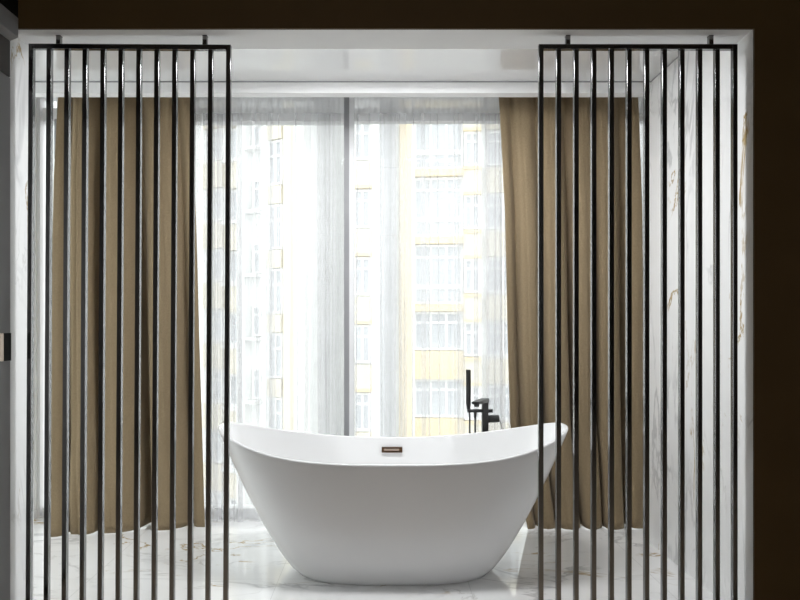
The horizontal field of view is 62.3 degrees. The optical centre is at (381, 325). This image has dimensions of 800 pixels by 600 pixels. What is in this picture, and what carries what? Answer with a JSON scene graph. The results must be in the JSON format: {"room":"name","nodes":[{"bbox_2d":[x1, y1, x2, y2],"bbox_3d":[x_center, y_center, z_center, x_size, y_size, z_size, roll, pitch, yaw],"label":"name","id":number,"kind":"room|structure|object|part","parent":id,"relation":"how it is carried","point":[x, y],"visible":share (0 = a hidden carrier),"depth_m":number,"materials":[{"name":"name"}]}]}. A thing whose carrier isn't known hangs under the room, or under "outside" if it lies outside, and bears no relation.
{"room":"bathroom","nodes":[
{"label":"bathroom","id":0,"kind":"room"},
{"bbox_2d":[9,38,33,599],"bbox_3d":[-1.978,-0.077,2.856,0.844,2.654,0.202,0,0,0],"label":"wall pier","id":1,"kind":"object","parent":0,"point":[19,51],"visible":0.5,"depth_m":2.84,"materials":[{"name":"stone"}]},
{"bbox_2d":[34,97,54,518],"bbox_3d":[-2.325,-0.150,3.753,0.150,2.800,1.593,0,0,0],"label":"wall","id":2,"kind":"structure","parent":0,"point":[35,255],"depth_m":4.30,"materials":[{"name":"white paint"}]},
{"bbox_2d":[37,97,348,517],"bbox_3d":[-1.232,-0.150,4.355,2.036,2.800,0.130,0,0,0],"label":"window","id":3,"kind":"structure","parent":2,"relation":"in","point":[237,119],"depth_m":4.32,"materials":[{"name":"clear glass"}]},
{"bbox_3d":[-1.232,-0.074,4.359,1.968,2.528,0.006,0,0,0],"label":"glass pane","id":4,"kind":"part","parent":3,"relation":"part of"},
{"bbox_3d":[-2.114,-1.211,4.305,0.026,0.266,0.030,0,0,0],"label":"handle","id":5,"kind":"part","parent":3,"relation":"part of","materials":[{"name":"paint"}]},
{"bbox_2d":[35,49,677,80],"bbox_3d":[-0.235,-1.554,3.398,4.330,0.300,0.943,0,0,0],"label":"ceiling","id":6,"kind":"structure","parent":0,"point":[247,64],"depth_m":3.56,"materials":[{"name":"white paint"}]},
{"bbox_2d":[34,517,712,599],"bbox_3d":[-0.235,1.310,3.652,4.330,0.120,1.795,0,0,0],"label":"floor","id":7,"kind":"structure","parent":0,"point":[258,570],"depth_m":3.37,"materials":[{"name":"stone"}]},
{"bbox_2d":[218,423,567,584],"bbox_3d":[0.058,0.883,3.490,1.828,0.733,0.790,0,0,0],"label":"bathtub","id":8,"kind":"object","parent":7,"relation":"on","point":[446,509],"visible":0.96,"depth_m":3.17,"materials":[{"name":"white ceramic"}]},
{"bbox_3d":[0.058,0.719,3.849,0.120,0.031,0.024,0,0,0],"label":"overflow plate","id":9,"kind":"part","parent":8,"relation":"part of","materials":[{"name":"brown metal"}]},
{"bbox_2d":[467,398,501,432],"bbox_3d":[0.582,0.842,3.942,0.172,0.815,0.282,0,0,44],"label":"mixer","id":10,"kind":"object","parent":7,"relation":"on","point":[486,418],"visible":0.43,"depth_m":3.97,"materials":[{"name":"black metal"}]},
{"bbox_2d":[466,369,470,408],"bbox_3d":[0.520,0.381,3.985,0.030,0.237,0.030,0,0,0],"label":"shower","id":11,"kind":"object","parent":10,"relation":"on","point":[468,371],"visible":1,"depth_m":3.97,"materials":[{"name":"black metal"}]},
{"bbox_3d":[0.581,0.450,3.901,0.044,0.030,0.222,0,0,25],"label":"spout","id":12,"kind":"part","parent":10,"relation":"part of","materials":[{"name":"black metal"}]},
{"bbox_3d":[0.670,0.558,3.985,0.067,0.048,0.046,0,0,0],"label":"valve handle","id":13,"kind":"part","parent":10,"relation":"part of","materials":[{"name":"black metal"}]},
{"bbox_2d":[18,0,799,599],"bbox_3d":[0.450,-0.200,2.749,5.500,2.900,0.012,0,0,0],"label":"wall","id":14,"kind":"structure","parent":0,"point":[775,24],"depth_m":2.74,"materials":[{"name":"brown paint"}]},
{"bbox_2d":[18,30,751,48],"bbox_3d":[-0.006,-1.319,2.851,3.100,0.171,0.192,0,0,0],"label":"ceiling","id":15,"kind":"structure","parent":14,"relation":"attached to","point":[238,39],"depth_m":2.84,"materials":[{"name":"white paint"}]},
{"bbox_2d":[26,35,231,599],"bbox_3d":[-1.074,0.006,2.811,0.855,2.480,0.022,0,0,0],"label":"slatted screen","id":16,"kind":"object","parent":15,"relation":"hanging from","point":[67,48],"visible":1,"depth_m":2.80,"materials":[{"name":"black metal"}]},
{"bbox_3d":[-1.068,-1.183,2.811,0.816,0.021,0.022,0,0,0],"label":"rail","id":17,"kind":"part","parent":16,"relation":"part of","materials":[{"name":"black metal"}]},
{"bbox_2d":[538,35,737,599],"bbox_3d":[1.085,0.007,2.811,0.841,2.478,0.022,0,0,0],"label":"slatted screen","id":18,"kind":"object","parent":15,"relation":"hanging from","point":[710,46],"visible":1,"depth_m":2.80,"materials":[{"name":"black metal"}]},
{"bbox_3d":[1.085,-1.183,2.811,0.802,0.021,0.022,0,0,0],"label":"rail","id":19,"kind":"part","parent":18,"relation":"part of","materials":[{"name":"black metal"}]},
{"bbox_2d":[641,124,642,221],"bbox_3d":[1.855,-0.150,4.190,0.150,2.800,0.720,0,0,0],"label":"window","id":20,"kind":"structure","parent":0,"point":[641,124],"depth_m":4.52,"materials":[{"name":"white paint"}]},
{"bbox_2d":[349,97,642,435],"bbox_3d":[0.783,-0.150,4.355,1.994,2.800,0.070,0,0,0],"label":"window","id":21,"kind":"structure","parent":20,"relation":"attached to","point":[354,118],"depth_m":4.32,"materials":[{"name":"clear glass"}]},
{"bbox_2d":[649,30,752,599],"bbox_3d":[1.737,-0.077,3.292,0.386,2.654,1.075,0,0,0],"label":"wall","id":22,"kind":"structure","parent":0,"point":[745,45],"depth_m":3.28,"materials":[{"name":"stone"}]},
{"bbox_2d":[35,82,650,96],"bbox_3d":[-0.353,-1.371,3.835,3.794,0.067,0.070,0,0,0],"label":"trim","id":23,"kind":"structure","parent":22,"relation":"attached to","point":[239,89],"depth_m":3.80,"materials":[{"name":"white paint"}]},
{"bbox_2d":[35,81,650,81],"bbox_3d":[-0.354,-1.401,3.799,3.791,0.006,0.003,0,0,0],"label":"trim","id":24,"kind":"structure","parent":22,"relation":"attached to","point":[35,81],"depth_m":3.80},
{"bbox_3d":[-0.235,-1.625,4.210,4.330,0.150,0.680,0,0,0],"label":"ceiling","id":25,"kind":"structure","parent":0,"visible":0},
{"bbox_2d":[51,97,204,536],"bbox_3d":[-1.544,-0.152,4.079,0.885,2.797,0.179,0,0,-12],"label":"drape","id":26,"kind":"object","parent":25,"relation":"hanging from","point":[76,102],"visible":0.68,"depth_m":4.03,"materials":[{"name":"beige fabric"}]},
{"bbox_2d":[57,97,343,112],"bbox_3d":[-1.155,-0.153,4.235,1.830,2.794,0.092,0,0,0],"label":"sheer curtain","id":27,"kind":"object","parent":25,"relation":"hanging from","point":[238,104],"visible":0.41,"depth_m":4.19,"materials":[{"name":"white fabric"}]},
{"bbox_2d":[354,97,642,112],"bbox_3d":[0.788,-0.153,4.235,1.934,2.794,0.092,0,0,0],"label":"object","id":28,"kind":"object","parent":25,"relation":"hanging from","point":[361,104],"visible":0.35,"depth_m":4.19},
{"bbox_2d":[499,97,642,529],"bbox_3d":[1.159,-0.151,4.121,0.904,2.797,0.151,0,0,0],"label":"drape","id":29,"kind":"object","parent":25,"relation":"hanging from","point":[518,115],"visible":0.66,"depth_m":4.07,"materials":[{"name":"beige fabric"}]},
{"bbox_3d":[0.450,1.310,-0.223,5.500,0.120,5.955,0,0,0],"label":"floor","id":30,"kind":"structure","parent":0,"visible":0},
{"bbox_2d":[0,0,17,599],"bbox_3d":[-1.900,-0.190,2.446,0.790,2.880,0.592,0,0,0],"label":"door frame","id":31,"kind":"structure","parent":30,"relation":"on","point":[8,8],"depth_m":2.70,"materials":[{"name":"black paint"}]},
{"bbox_3d":[-1.537,0.086,2.644,0.004,0.114,0.084,0,0,0],"label":"handle plate","id":32,"kind":"part","parent":31,"relation":"part of","materials":[{"name":"brown metal"}]},
{"bbox_3d":[-1.549,-1.105,2.446,0.019,0.149,0.592,0,0,0],"label":"panel","id":33,"kind":"part","parent":31,"relation":"part of","materials":[{"name":"grey paint"}]},
{"bbox_3d":[-1.549,0.082,2.446,0.020,2.217,0.592,0,0,0],"label":"door","id":34,"kind":"part","parent":31,"relation":"part of","materials":[{"name":"paint"}]},
{"bbox_3d":[-1.537,0.086,2.714,0.004,0.114,0.053,0,0,0],"label":"pull handle","id":35,"kind":"part","parent":31,"relation":"part of","materials":[{"name":"black paint"}]},
{"bbox_3d":[-1.901,-1.452,2.446,0.788,0.355,0.592,0,0,0],"label":"panel","id":36,"kind":"part","parent":31,"relation":"part of","materials":[{"name":"black paint"}]},
{"bbox_3d":[-1.900,-1.225,2.446,0.790,0.100,0.592,0,0,0],"label":"cornice","id":37,"kind":"part","parent":31,"relation":"part of","materials":[{"name":"paint"}]},
{"label":"outside","id":38,"kind":"structure","parent":0,"visible":0},
{"bbox_3d":[0.000,15.350,79.000,180.000,0.200,142.000,0,0,0],"label":"ground","id":39,"kind":"structure","parent":38,"visible":0},
{"bbox_2d":[55,101,343,503],"bbox_3d":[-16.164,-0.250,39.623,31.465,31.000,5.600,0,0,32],"label":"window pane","id":40,"kind":"structure","parent":39,"relation":"on","point":[287,278],"depth_m":30.63,"materials":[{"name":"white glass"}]},
{"bbox_3d":[-8.084,8.710,32.022,1.044,1.399,0.030,0,0,32],"label":"pane","id":41,"kind":"part","parent":40,"relation":"part of","materials":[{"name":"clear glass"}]},
{"bbox_3d":[-8.084,5.807,32.022,1.044,1.399,0.030,0,0,32],"label":"pane","id":42,"kind":"part","parent":40,"relation":"part of","materials":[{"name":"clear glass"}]},
{"bbox_3d":[-8.084,2.903,32.022,1.044,1.399,0.030,0,0,32],"label":"pane","id":43,"kind":"part","parent":40,"relation":"part of","materials":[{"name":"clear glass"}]},
{"bbox_3d":[-8.084,0.000,32.022,1.044,1.399,0.030,0,0,32],"label":"pane","id":44,"kind":"part","parent":40,"relation":"part of","materials":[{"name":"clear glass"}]},
{"bbox_3d":[-8.084,-2.903,32.022,1.044,1.399,0.030,0,0,32],"label":"pane","id":45,"kind":"part","parent":40,"relation":"part of","materials":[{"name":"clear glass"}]},
{"bbox_3d":[-8.084,-5.807,32.022,1.044,1.399,0.030,0,0,32],"label":"pane","id":46,"kind":"part","parent":40,"relation":"part of","materials":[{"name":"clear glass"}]},
{"bbox_3d":[-8.084,-8.710,32.022,1.044,1.399,0.030,0,0,32],"label":"pane","id":47,"kind":"part","parent":40,"relation":"part of","materials":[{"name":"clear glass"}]},
{"bbox_3d":[-7.047,6.767,31.131,1.030,0.141,0.500,0,0,32],"label":"sill","id":48,"kind":"part","parent":40,"relation":"part of","materials":[{"name":"white"}]},
{"bbox_3d":[-7.047,3.863,31.131,1.030,0.141,0.500,0,0,32],"label":"sill","id":49,"kind":"part","parent":40,"relation":"part of","materials":[{"name":"white"}]},
{"bbox_3d":[-7.047,0.960,31.131,1.030,0.141,0.500,0,0,32],"label":"sill","id":50,"kind":"part","parent":40,"relation":"part of","materials":[{"name":"white"}]},
{"bbox_3d":[-7.047,-1.943,31.131,1.030,0.141,0.500,0,0,32],"label":"sill","id":51,"kind":"part","parent":40,"relation":"part of","materials":[{"name":"white"}]},
{"bbox_3d":[-7.047,-4.847,31.131,1.030,0.141,0.500,0,0,32],"label":"sill","id":52,"kind":"part","parent":40,"relation":"part of","materials":[{"name":"white"}]},
{"bbox_3d":[-7.047,-7.750,31.131,1.030,0.141,0.500,0,0,32],"label":"sill","id":53,"kind":"part","parent":40,"relation":"part of","materials":[{"name":"white"}]},
{"bbox_3d":[-6.905,3.044,31.296,0.607,1.399,0.030,0,0,32],"label":"pane","id":54,"kind":"part","parent":40,"relation":"part of","materials":[{"name":"clear glass"}]},
{"bbox_3d":[-6.905,0.141,31.296,0.607,1.399,0.030,0,0,32],"label":"pane","id":55,"kind":"part","parent":40,"relation":"part of","materials":[{"name":"clear glass"}]},
{"bbox_3d":[-6.905,-2.763,31.296,0.607,1.399,0.030,0,0,32],"label":"pane","id":56,"kind":"part","parent":40,"relation":"part of","materials":[{"name":"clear glass"}]},
{"bbox_3d":[-6.905,-5.666,31.296,0.607,1.399,0.030,0,0,32],"label":"pane","id":57,"kind":"part","parent":40,"relation":"part of","materials":[{"name":"clear glass"}]},
{"bbox_3d":[-6.905,-8.569,31.296,0.607,1.399,0.030,0,0,32],"label":"pane","id":58,"kind":"part","parent":40,"relation":"part of","materials":[{"name":"clear glass"}]},
{"bbox_3d":[-5.920,3.489,30.378,0.676,0.141,0.600,0,0,32],"label":"sill","id":59,"kind":"part","parent":40,"relation":"part of","materials":[{"name":"white"}]},
{"bbox_3d":[-5.920,0.585,30.378,0.676,0.141,0.600,0,0,32],"label":"sill","id":60,"kind":"part","parent":40,"relation":"part of","materials":[{"name":"white"}]},
{"bbox_3d":[-5.920,-2.318,30.378,0.676,0.141,0.600,0,0,32],"label":"sill","id":61,"kind":"part","parent":40,"relation":"part of","materials":[{"name":"white"}]},
{"bbox_3d":[-5.920,-5.221,30.378,0.676,0.141,0.600,0,0,32],"label":"sill","id":62,"kind":"part","parent":40,"relation":"part of","materials":[{"name":"white"}]},
{"bbox_3d":[-5.920,-8.125,30.378,0.676,0.141,0.600,0,0,32],"label":"sill","id":63,"kind":"part","parent":40,"relation":"part of","materials":[{"name":"white"}]},
{"bbox_3d":[-5.754,2.669,30.588,0.391,1.305,0.030,0,0,32],"label":"pane","id":64,"kind":"part","parent":40,"relation":"part of","materials":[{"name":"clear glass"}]},
{"bbox_3d":[-5.754,-0.234,30.588,0.391,1.305,0.030,0,0,32],"label":"pane","id":65,"kind":"part","parent":40,"relation":"part of","materials":[{"name":"clear glass"}]},
{"bbox_3d":[-5.754,-3.138,30.588,0.391,1.305,0.030,0,0,32],"label":"pane","id":66,"kind":"part","parent":40,"relation":"part of","materials":[{"name":"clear glass"}]},
{"bbox_3d":[-5.754,-6.041,30.588,0.391,1.305,0.030,0,0,32],"label":"pane","id":67,"kind":"part","parent":40,"relation":"part of","materials":[{"name":"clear glass"}]},
{"bbox_3d":[-5.754,-8.944,30.588,0.391,1.305,0.030,0,0,32],"label":"pane","id":68,"kind":"part","parent":40,"relation":"part of","materials":[{"name":"clear glass"}]},
{"bbox_3d":[-4.782,4.238,29.989,0.726,1.914,0.030,0,0,32],"label":"pane","id":69,"kind":"part","parent":40,"relation":"part of","materials":[{"name":"clear glass"}]},
{"bbox_3d":[-4.782,1.335,29.989,0.726,1.914,0.030,0,0,32],"label":"pane","id":70,"kind":"part","parent":40,"relation":"part of","materials":[{"name":"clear glass"}]},
{"bbox_3d":[-4.782,-1.569,29.989,0.726,1.914,0.030,0,0,32],"label":"pane","id":71,"kind":"part","parent":40,"relation":"part of","materials":[{"name":"clear glass"}]},
{"bbox_3d":[-4.782,-4.472,29.989,0.726,1.914,0.030,0,0,32],"label":"pane","id":72,"kind":"part","parent":40,"relation":"part of","materials":[{"name":"clear glass"}]},
{"bbox_3d":[-4.782,-7.375,29.989,0.726,1.914,0.030,0,0,32],"label":"pane","id":73,"kind":"part","parent":40,"relation":"part of","materials":[{"name":"clear glass"}]},
{"bbox_2d":[355,124,640,436],"bbox_3d":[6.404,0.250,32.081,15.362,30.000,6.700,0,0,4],"label":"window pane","id":74,"kind":"structure","parent":39,"relation":"on","point":[431,287],"depth_m":29.61,"materials":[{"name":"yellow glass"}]},
{"bbox_3d":[-0.885,3.858,29.924,0.673,1.605,0.030,0,0,4],"label":"pane","id":75,"kind":"part","parent":74,"relation":"part of","materials":[{"name":"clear glass"}]},
{"bbox_3d":[-0.885,0.808,29.924,0.673,1.605,0.030,0,0,4],"label":"pane","id":76,"kind":"part","parent":74,"relation":"part of","materials":[{"name":"clear glass"}]},
{"bbox_3d":[-0.885,-2.243,29.924,0.673,1.605,0.030,0,0,4],"label":"pane","id":77,"kind":"part","parent":74,"relation":"part of","materials":[{"name":"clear glass"}]},
{"bbox_3d":[-0.885,-5.294,29.924,0.673,1.605,0.030,0,0,4],"label":"pane","id":78,"kind":"part","parent":74,"relation":"part of","materials":[{"name":"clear glass"}]},
{"bbox_3d":[-0.885,-8.345,29.924,0.673,1.605,0.030,0,0,4],"label":"pane","id":79,"kind":"part","parent":74,"relation":"part of","materials":[{"name":"clear glass"}]},
{"bbox_3d":[2.530,3.230,29.673,2.091,1.605,0.030,0,0,4],"label":"pane","id":80,"kind":"part","parent":74,"relation":"part of","materials":[{"name":"clear glass"}]},
{"bbox_3d":[2.530,0.224,29.673,2.091,1.605,0.030,0,0,4],"label":"pane","id":81,"kind":"part","parent":74,"relation":"part of","materials":[{"name":"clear glass"}]},
{"bbox_3d":[2.530,-1.368,29.673,2.091,0.663,0.030,0,0,4],"label":"pane","id":82,"kind":"part","parent":74,"relation":"part of","materials":[{"name":"white glass"}]},
{"bbox_3d":[2.530,-2.692,29.673,2.091,1.784,0.030,0,0,4],"label":"pane","id":83,"kind":"part","parent":74,"relation":"part of","materials":[{"name":"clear glass"}]},
{"bbox_3d":[2.530,-4.374,29.673,2.091,0.663,0.030,0,0,4],"label":"pane","id":84,"kind":"part","parent":74,"relation":"part of","materials":[{"name":"white glass"}]},
{"bbox_3d":[2.530,-5.698,29.673,2.091,1.784,0.030,0,0,4],"label":"pane","id":85,"kind":"part","parent":74,"relation":"part of","materials":[{"name":"clear glass"}]},
{"bbox_3d":[2.530,-7.380,29.673,2.091,0.663,0.030,0,0,4],"label":"pane","id":86,"kind":"part","parent":74,"relation":"part of","materials":[{"name":"white glass"}]},
{"bbox_3d":[2.530,-8.704,29.673,2.091,1.784,0.030,0,0,4],"label":"pane","id":87,"kind":"part","parent":74,"relation":"part of","materials":[{"name":"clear glass"}]},
{"bbox_3d":[4.021,3.410,29.564,0.610,1.425,0.030,0,0,4],"label":"pane","id":88,"kind":"part","parent":74,"relation":"part of","materials":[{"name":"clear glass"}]},
{"bbox_3d":[4.021,0.583,29.564,0.610,1.425,0.030,0,0,4],"label":"pane","id":89,"kind":"part","parent":74,"relation":"part of","materials":[{"name":"clear glass"}]},
{"bbox_3d":[4.021,-2.243,29.564,0.610,1.425,0.030,0,0,4],"label":"pane","id":90,"kind":"part","parent":74,"relation":"part of","materials":[{"name":"clear glass"}]},
{"bbox_3d":[4.021,-5.070,29.564,0.610,1.425,0.030,0,0,4],"label":"pane","id":91,"kind":"part","parent":74,"relation":"part of","materials":[{"name":"clear glass"}]},
{"bbox_3d":[4.021,-7.896,29.564,0.610,1.425,0.030,0,0,4],"label":"pane","id":92,"kind":"part","parent":74,"relation":"part of","materials":[{"name":"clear glass"}]},
{"bbox_3d":[5.388,-7.896,29.463,1.399,1.425,0.030,0,0,4],"label":"pane","id":93,"kind":"part","parent":74,"relation":"part of","materials":[{"name":"clear glass"}]},
{"bbox_3d":[5.388,-5.070,29.463,1.399,1.425,0.030,0,0,4],"label":"pane","id":94,"kind":"part","parent":74,"relation":"part of","materials":[{"name":"clear glass"}]},
{"bbox_3d":[5.388,-2.243,29.463,1.399,1.425,0.030,0,0,4],"label":"pane","id":95,"kind":"part","parent":74,"relation":"part of","materials":[{"name":"clear glass"}]},
{"bbox_3d":[5.388,0.583,29.463,1.399,1.425,0.030,0,0,4],"label":"pane","id":96,"kind":"part","parent":74,"relation":"part of","materials":[{"name":"clear glass"}]},
{"bbox_3d":[5.388,3.410,29.463,1.399,1.425,0.030,0,0,4],"label":"pane","id":97,"kind":"part","parent":74,"relation":"part of","materials":[{"name":"clear glass"}]}
]}

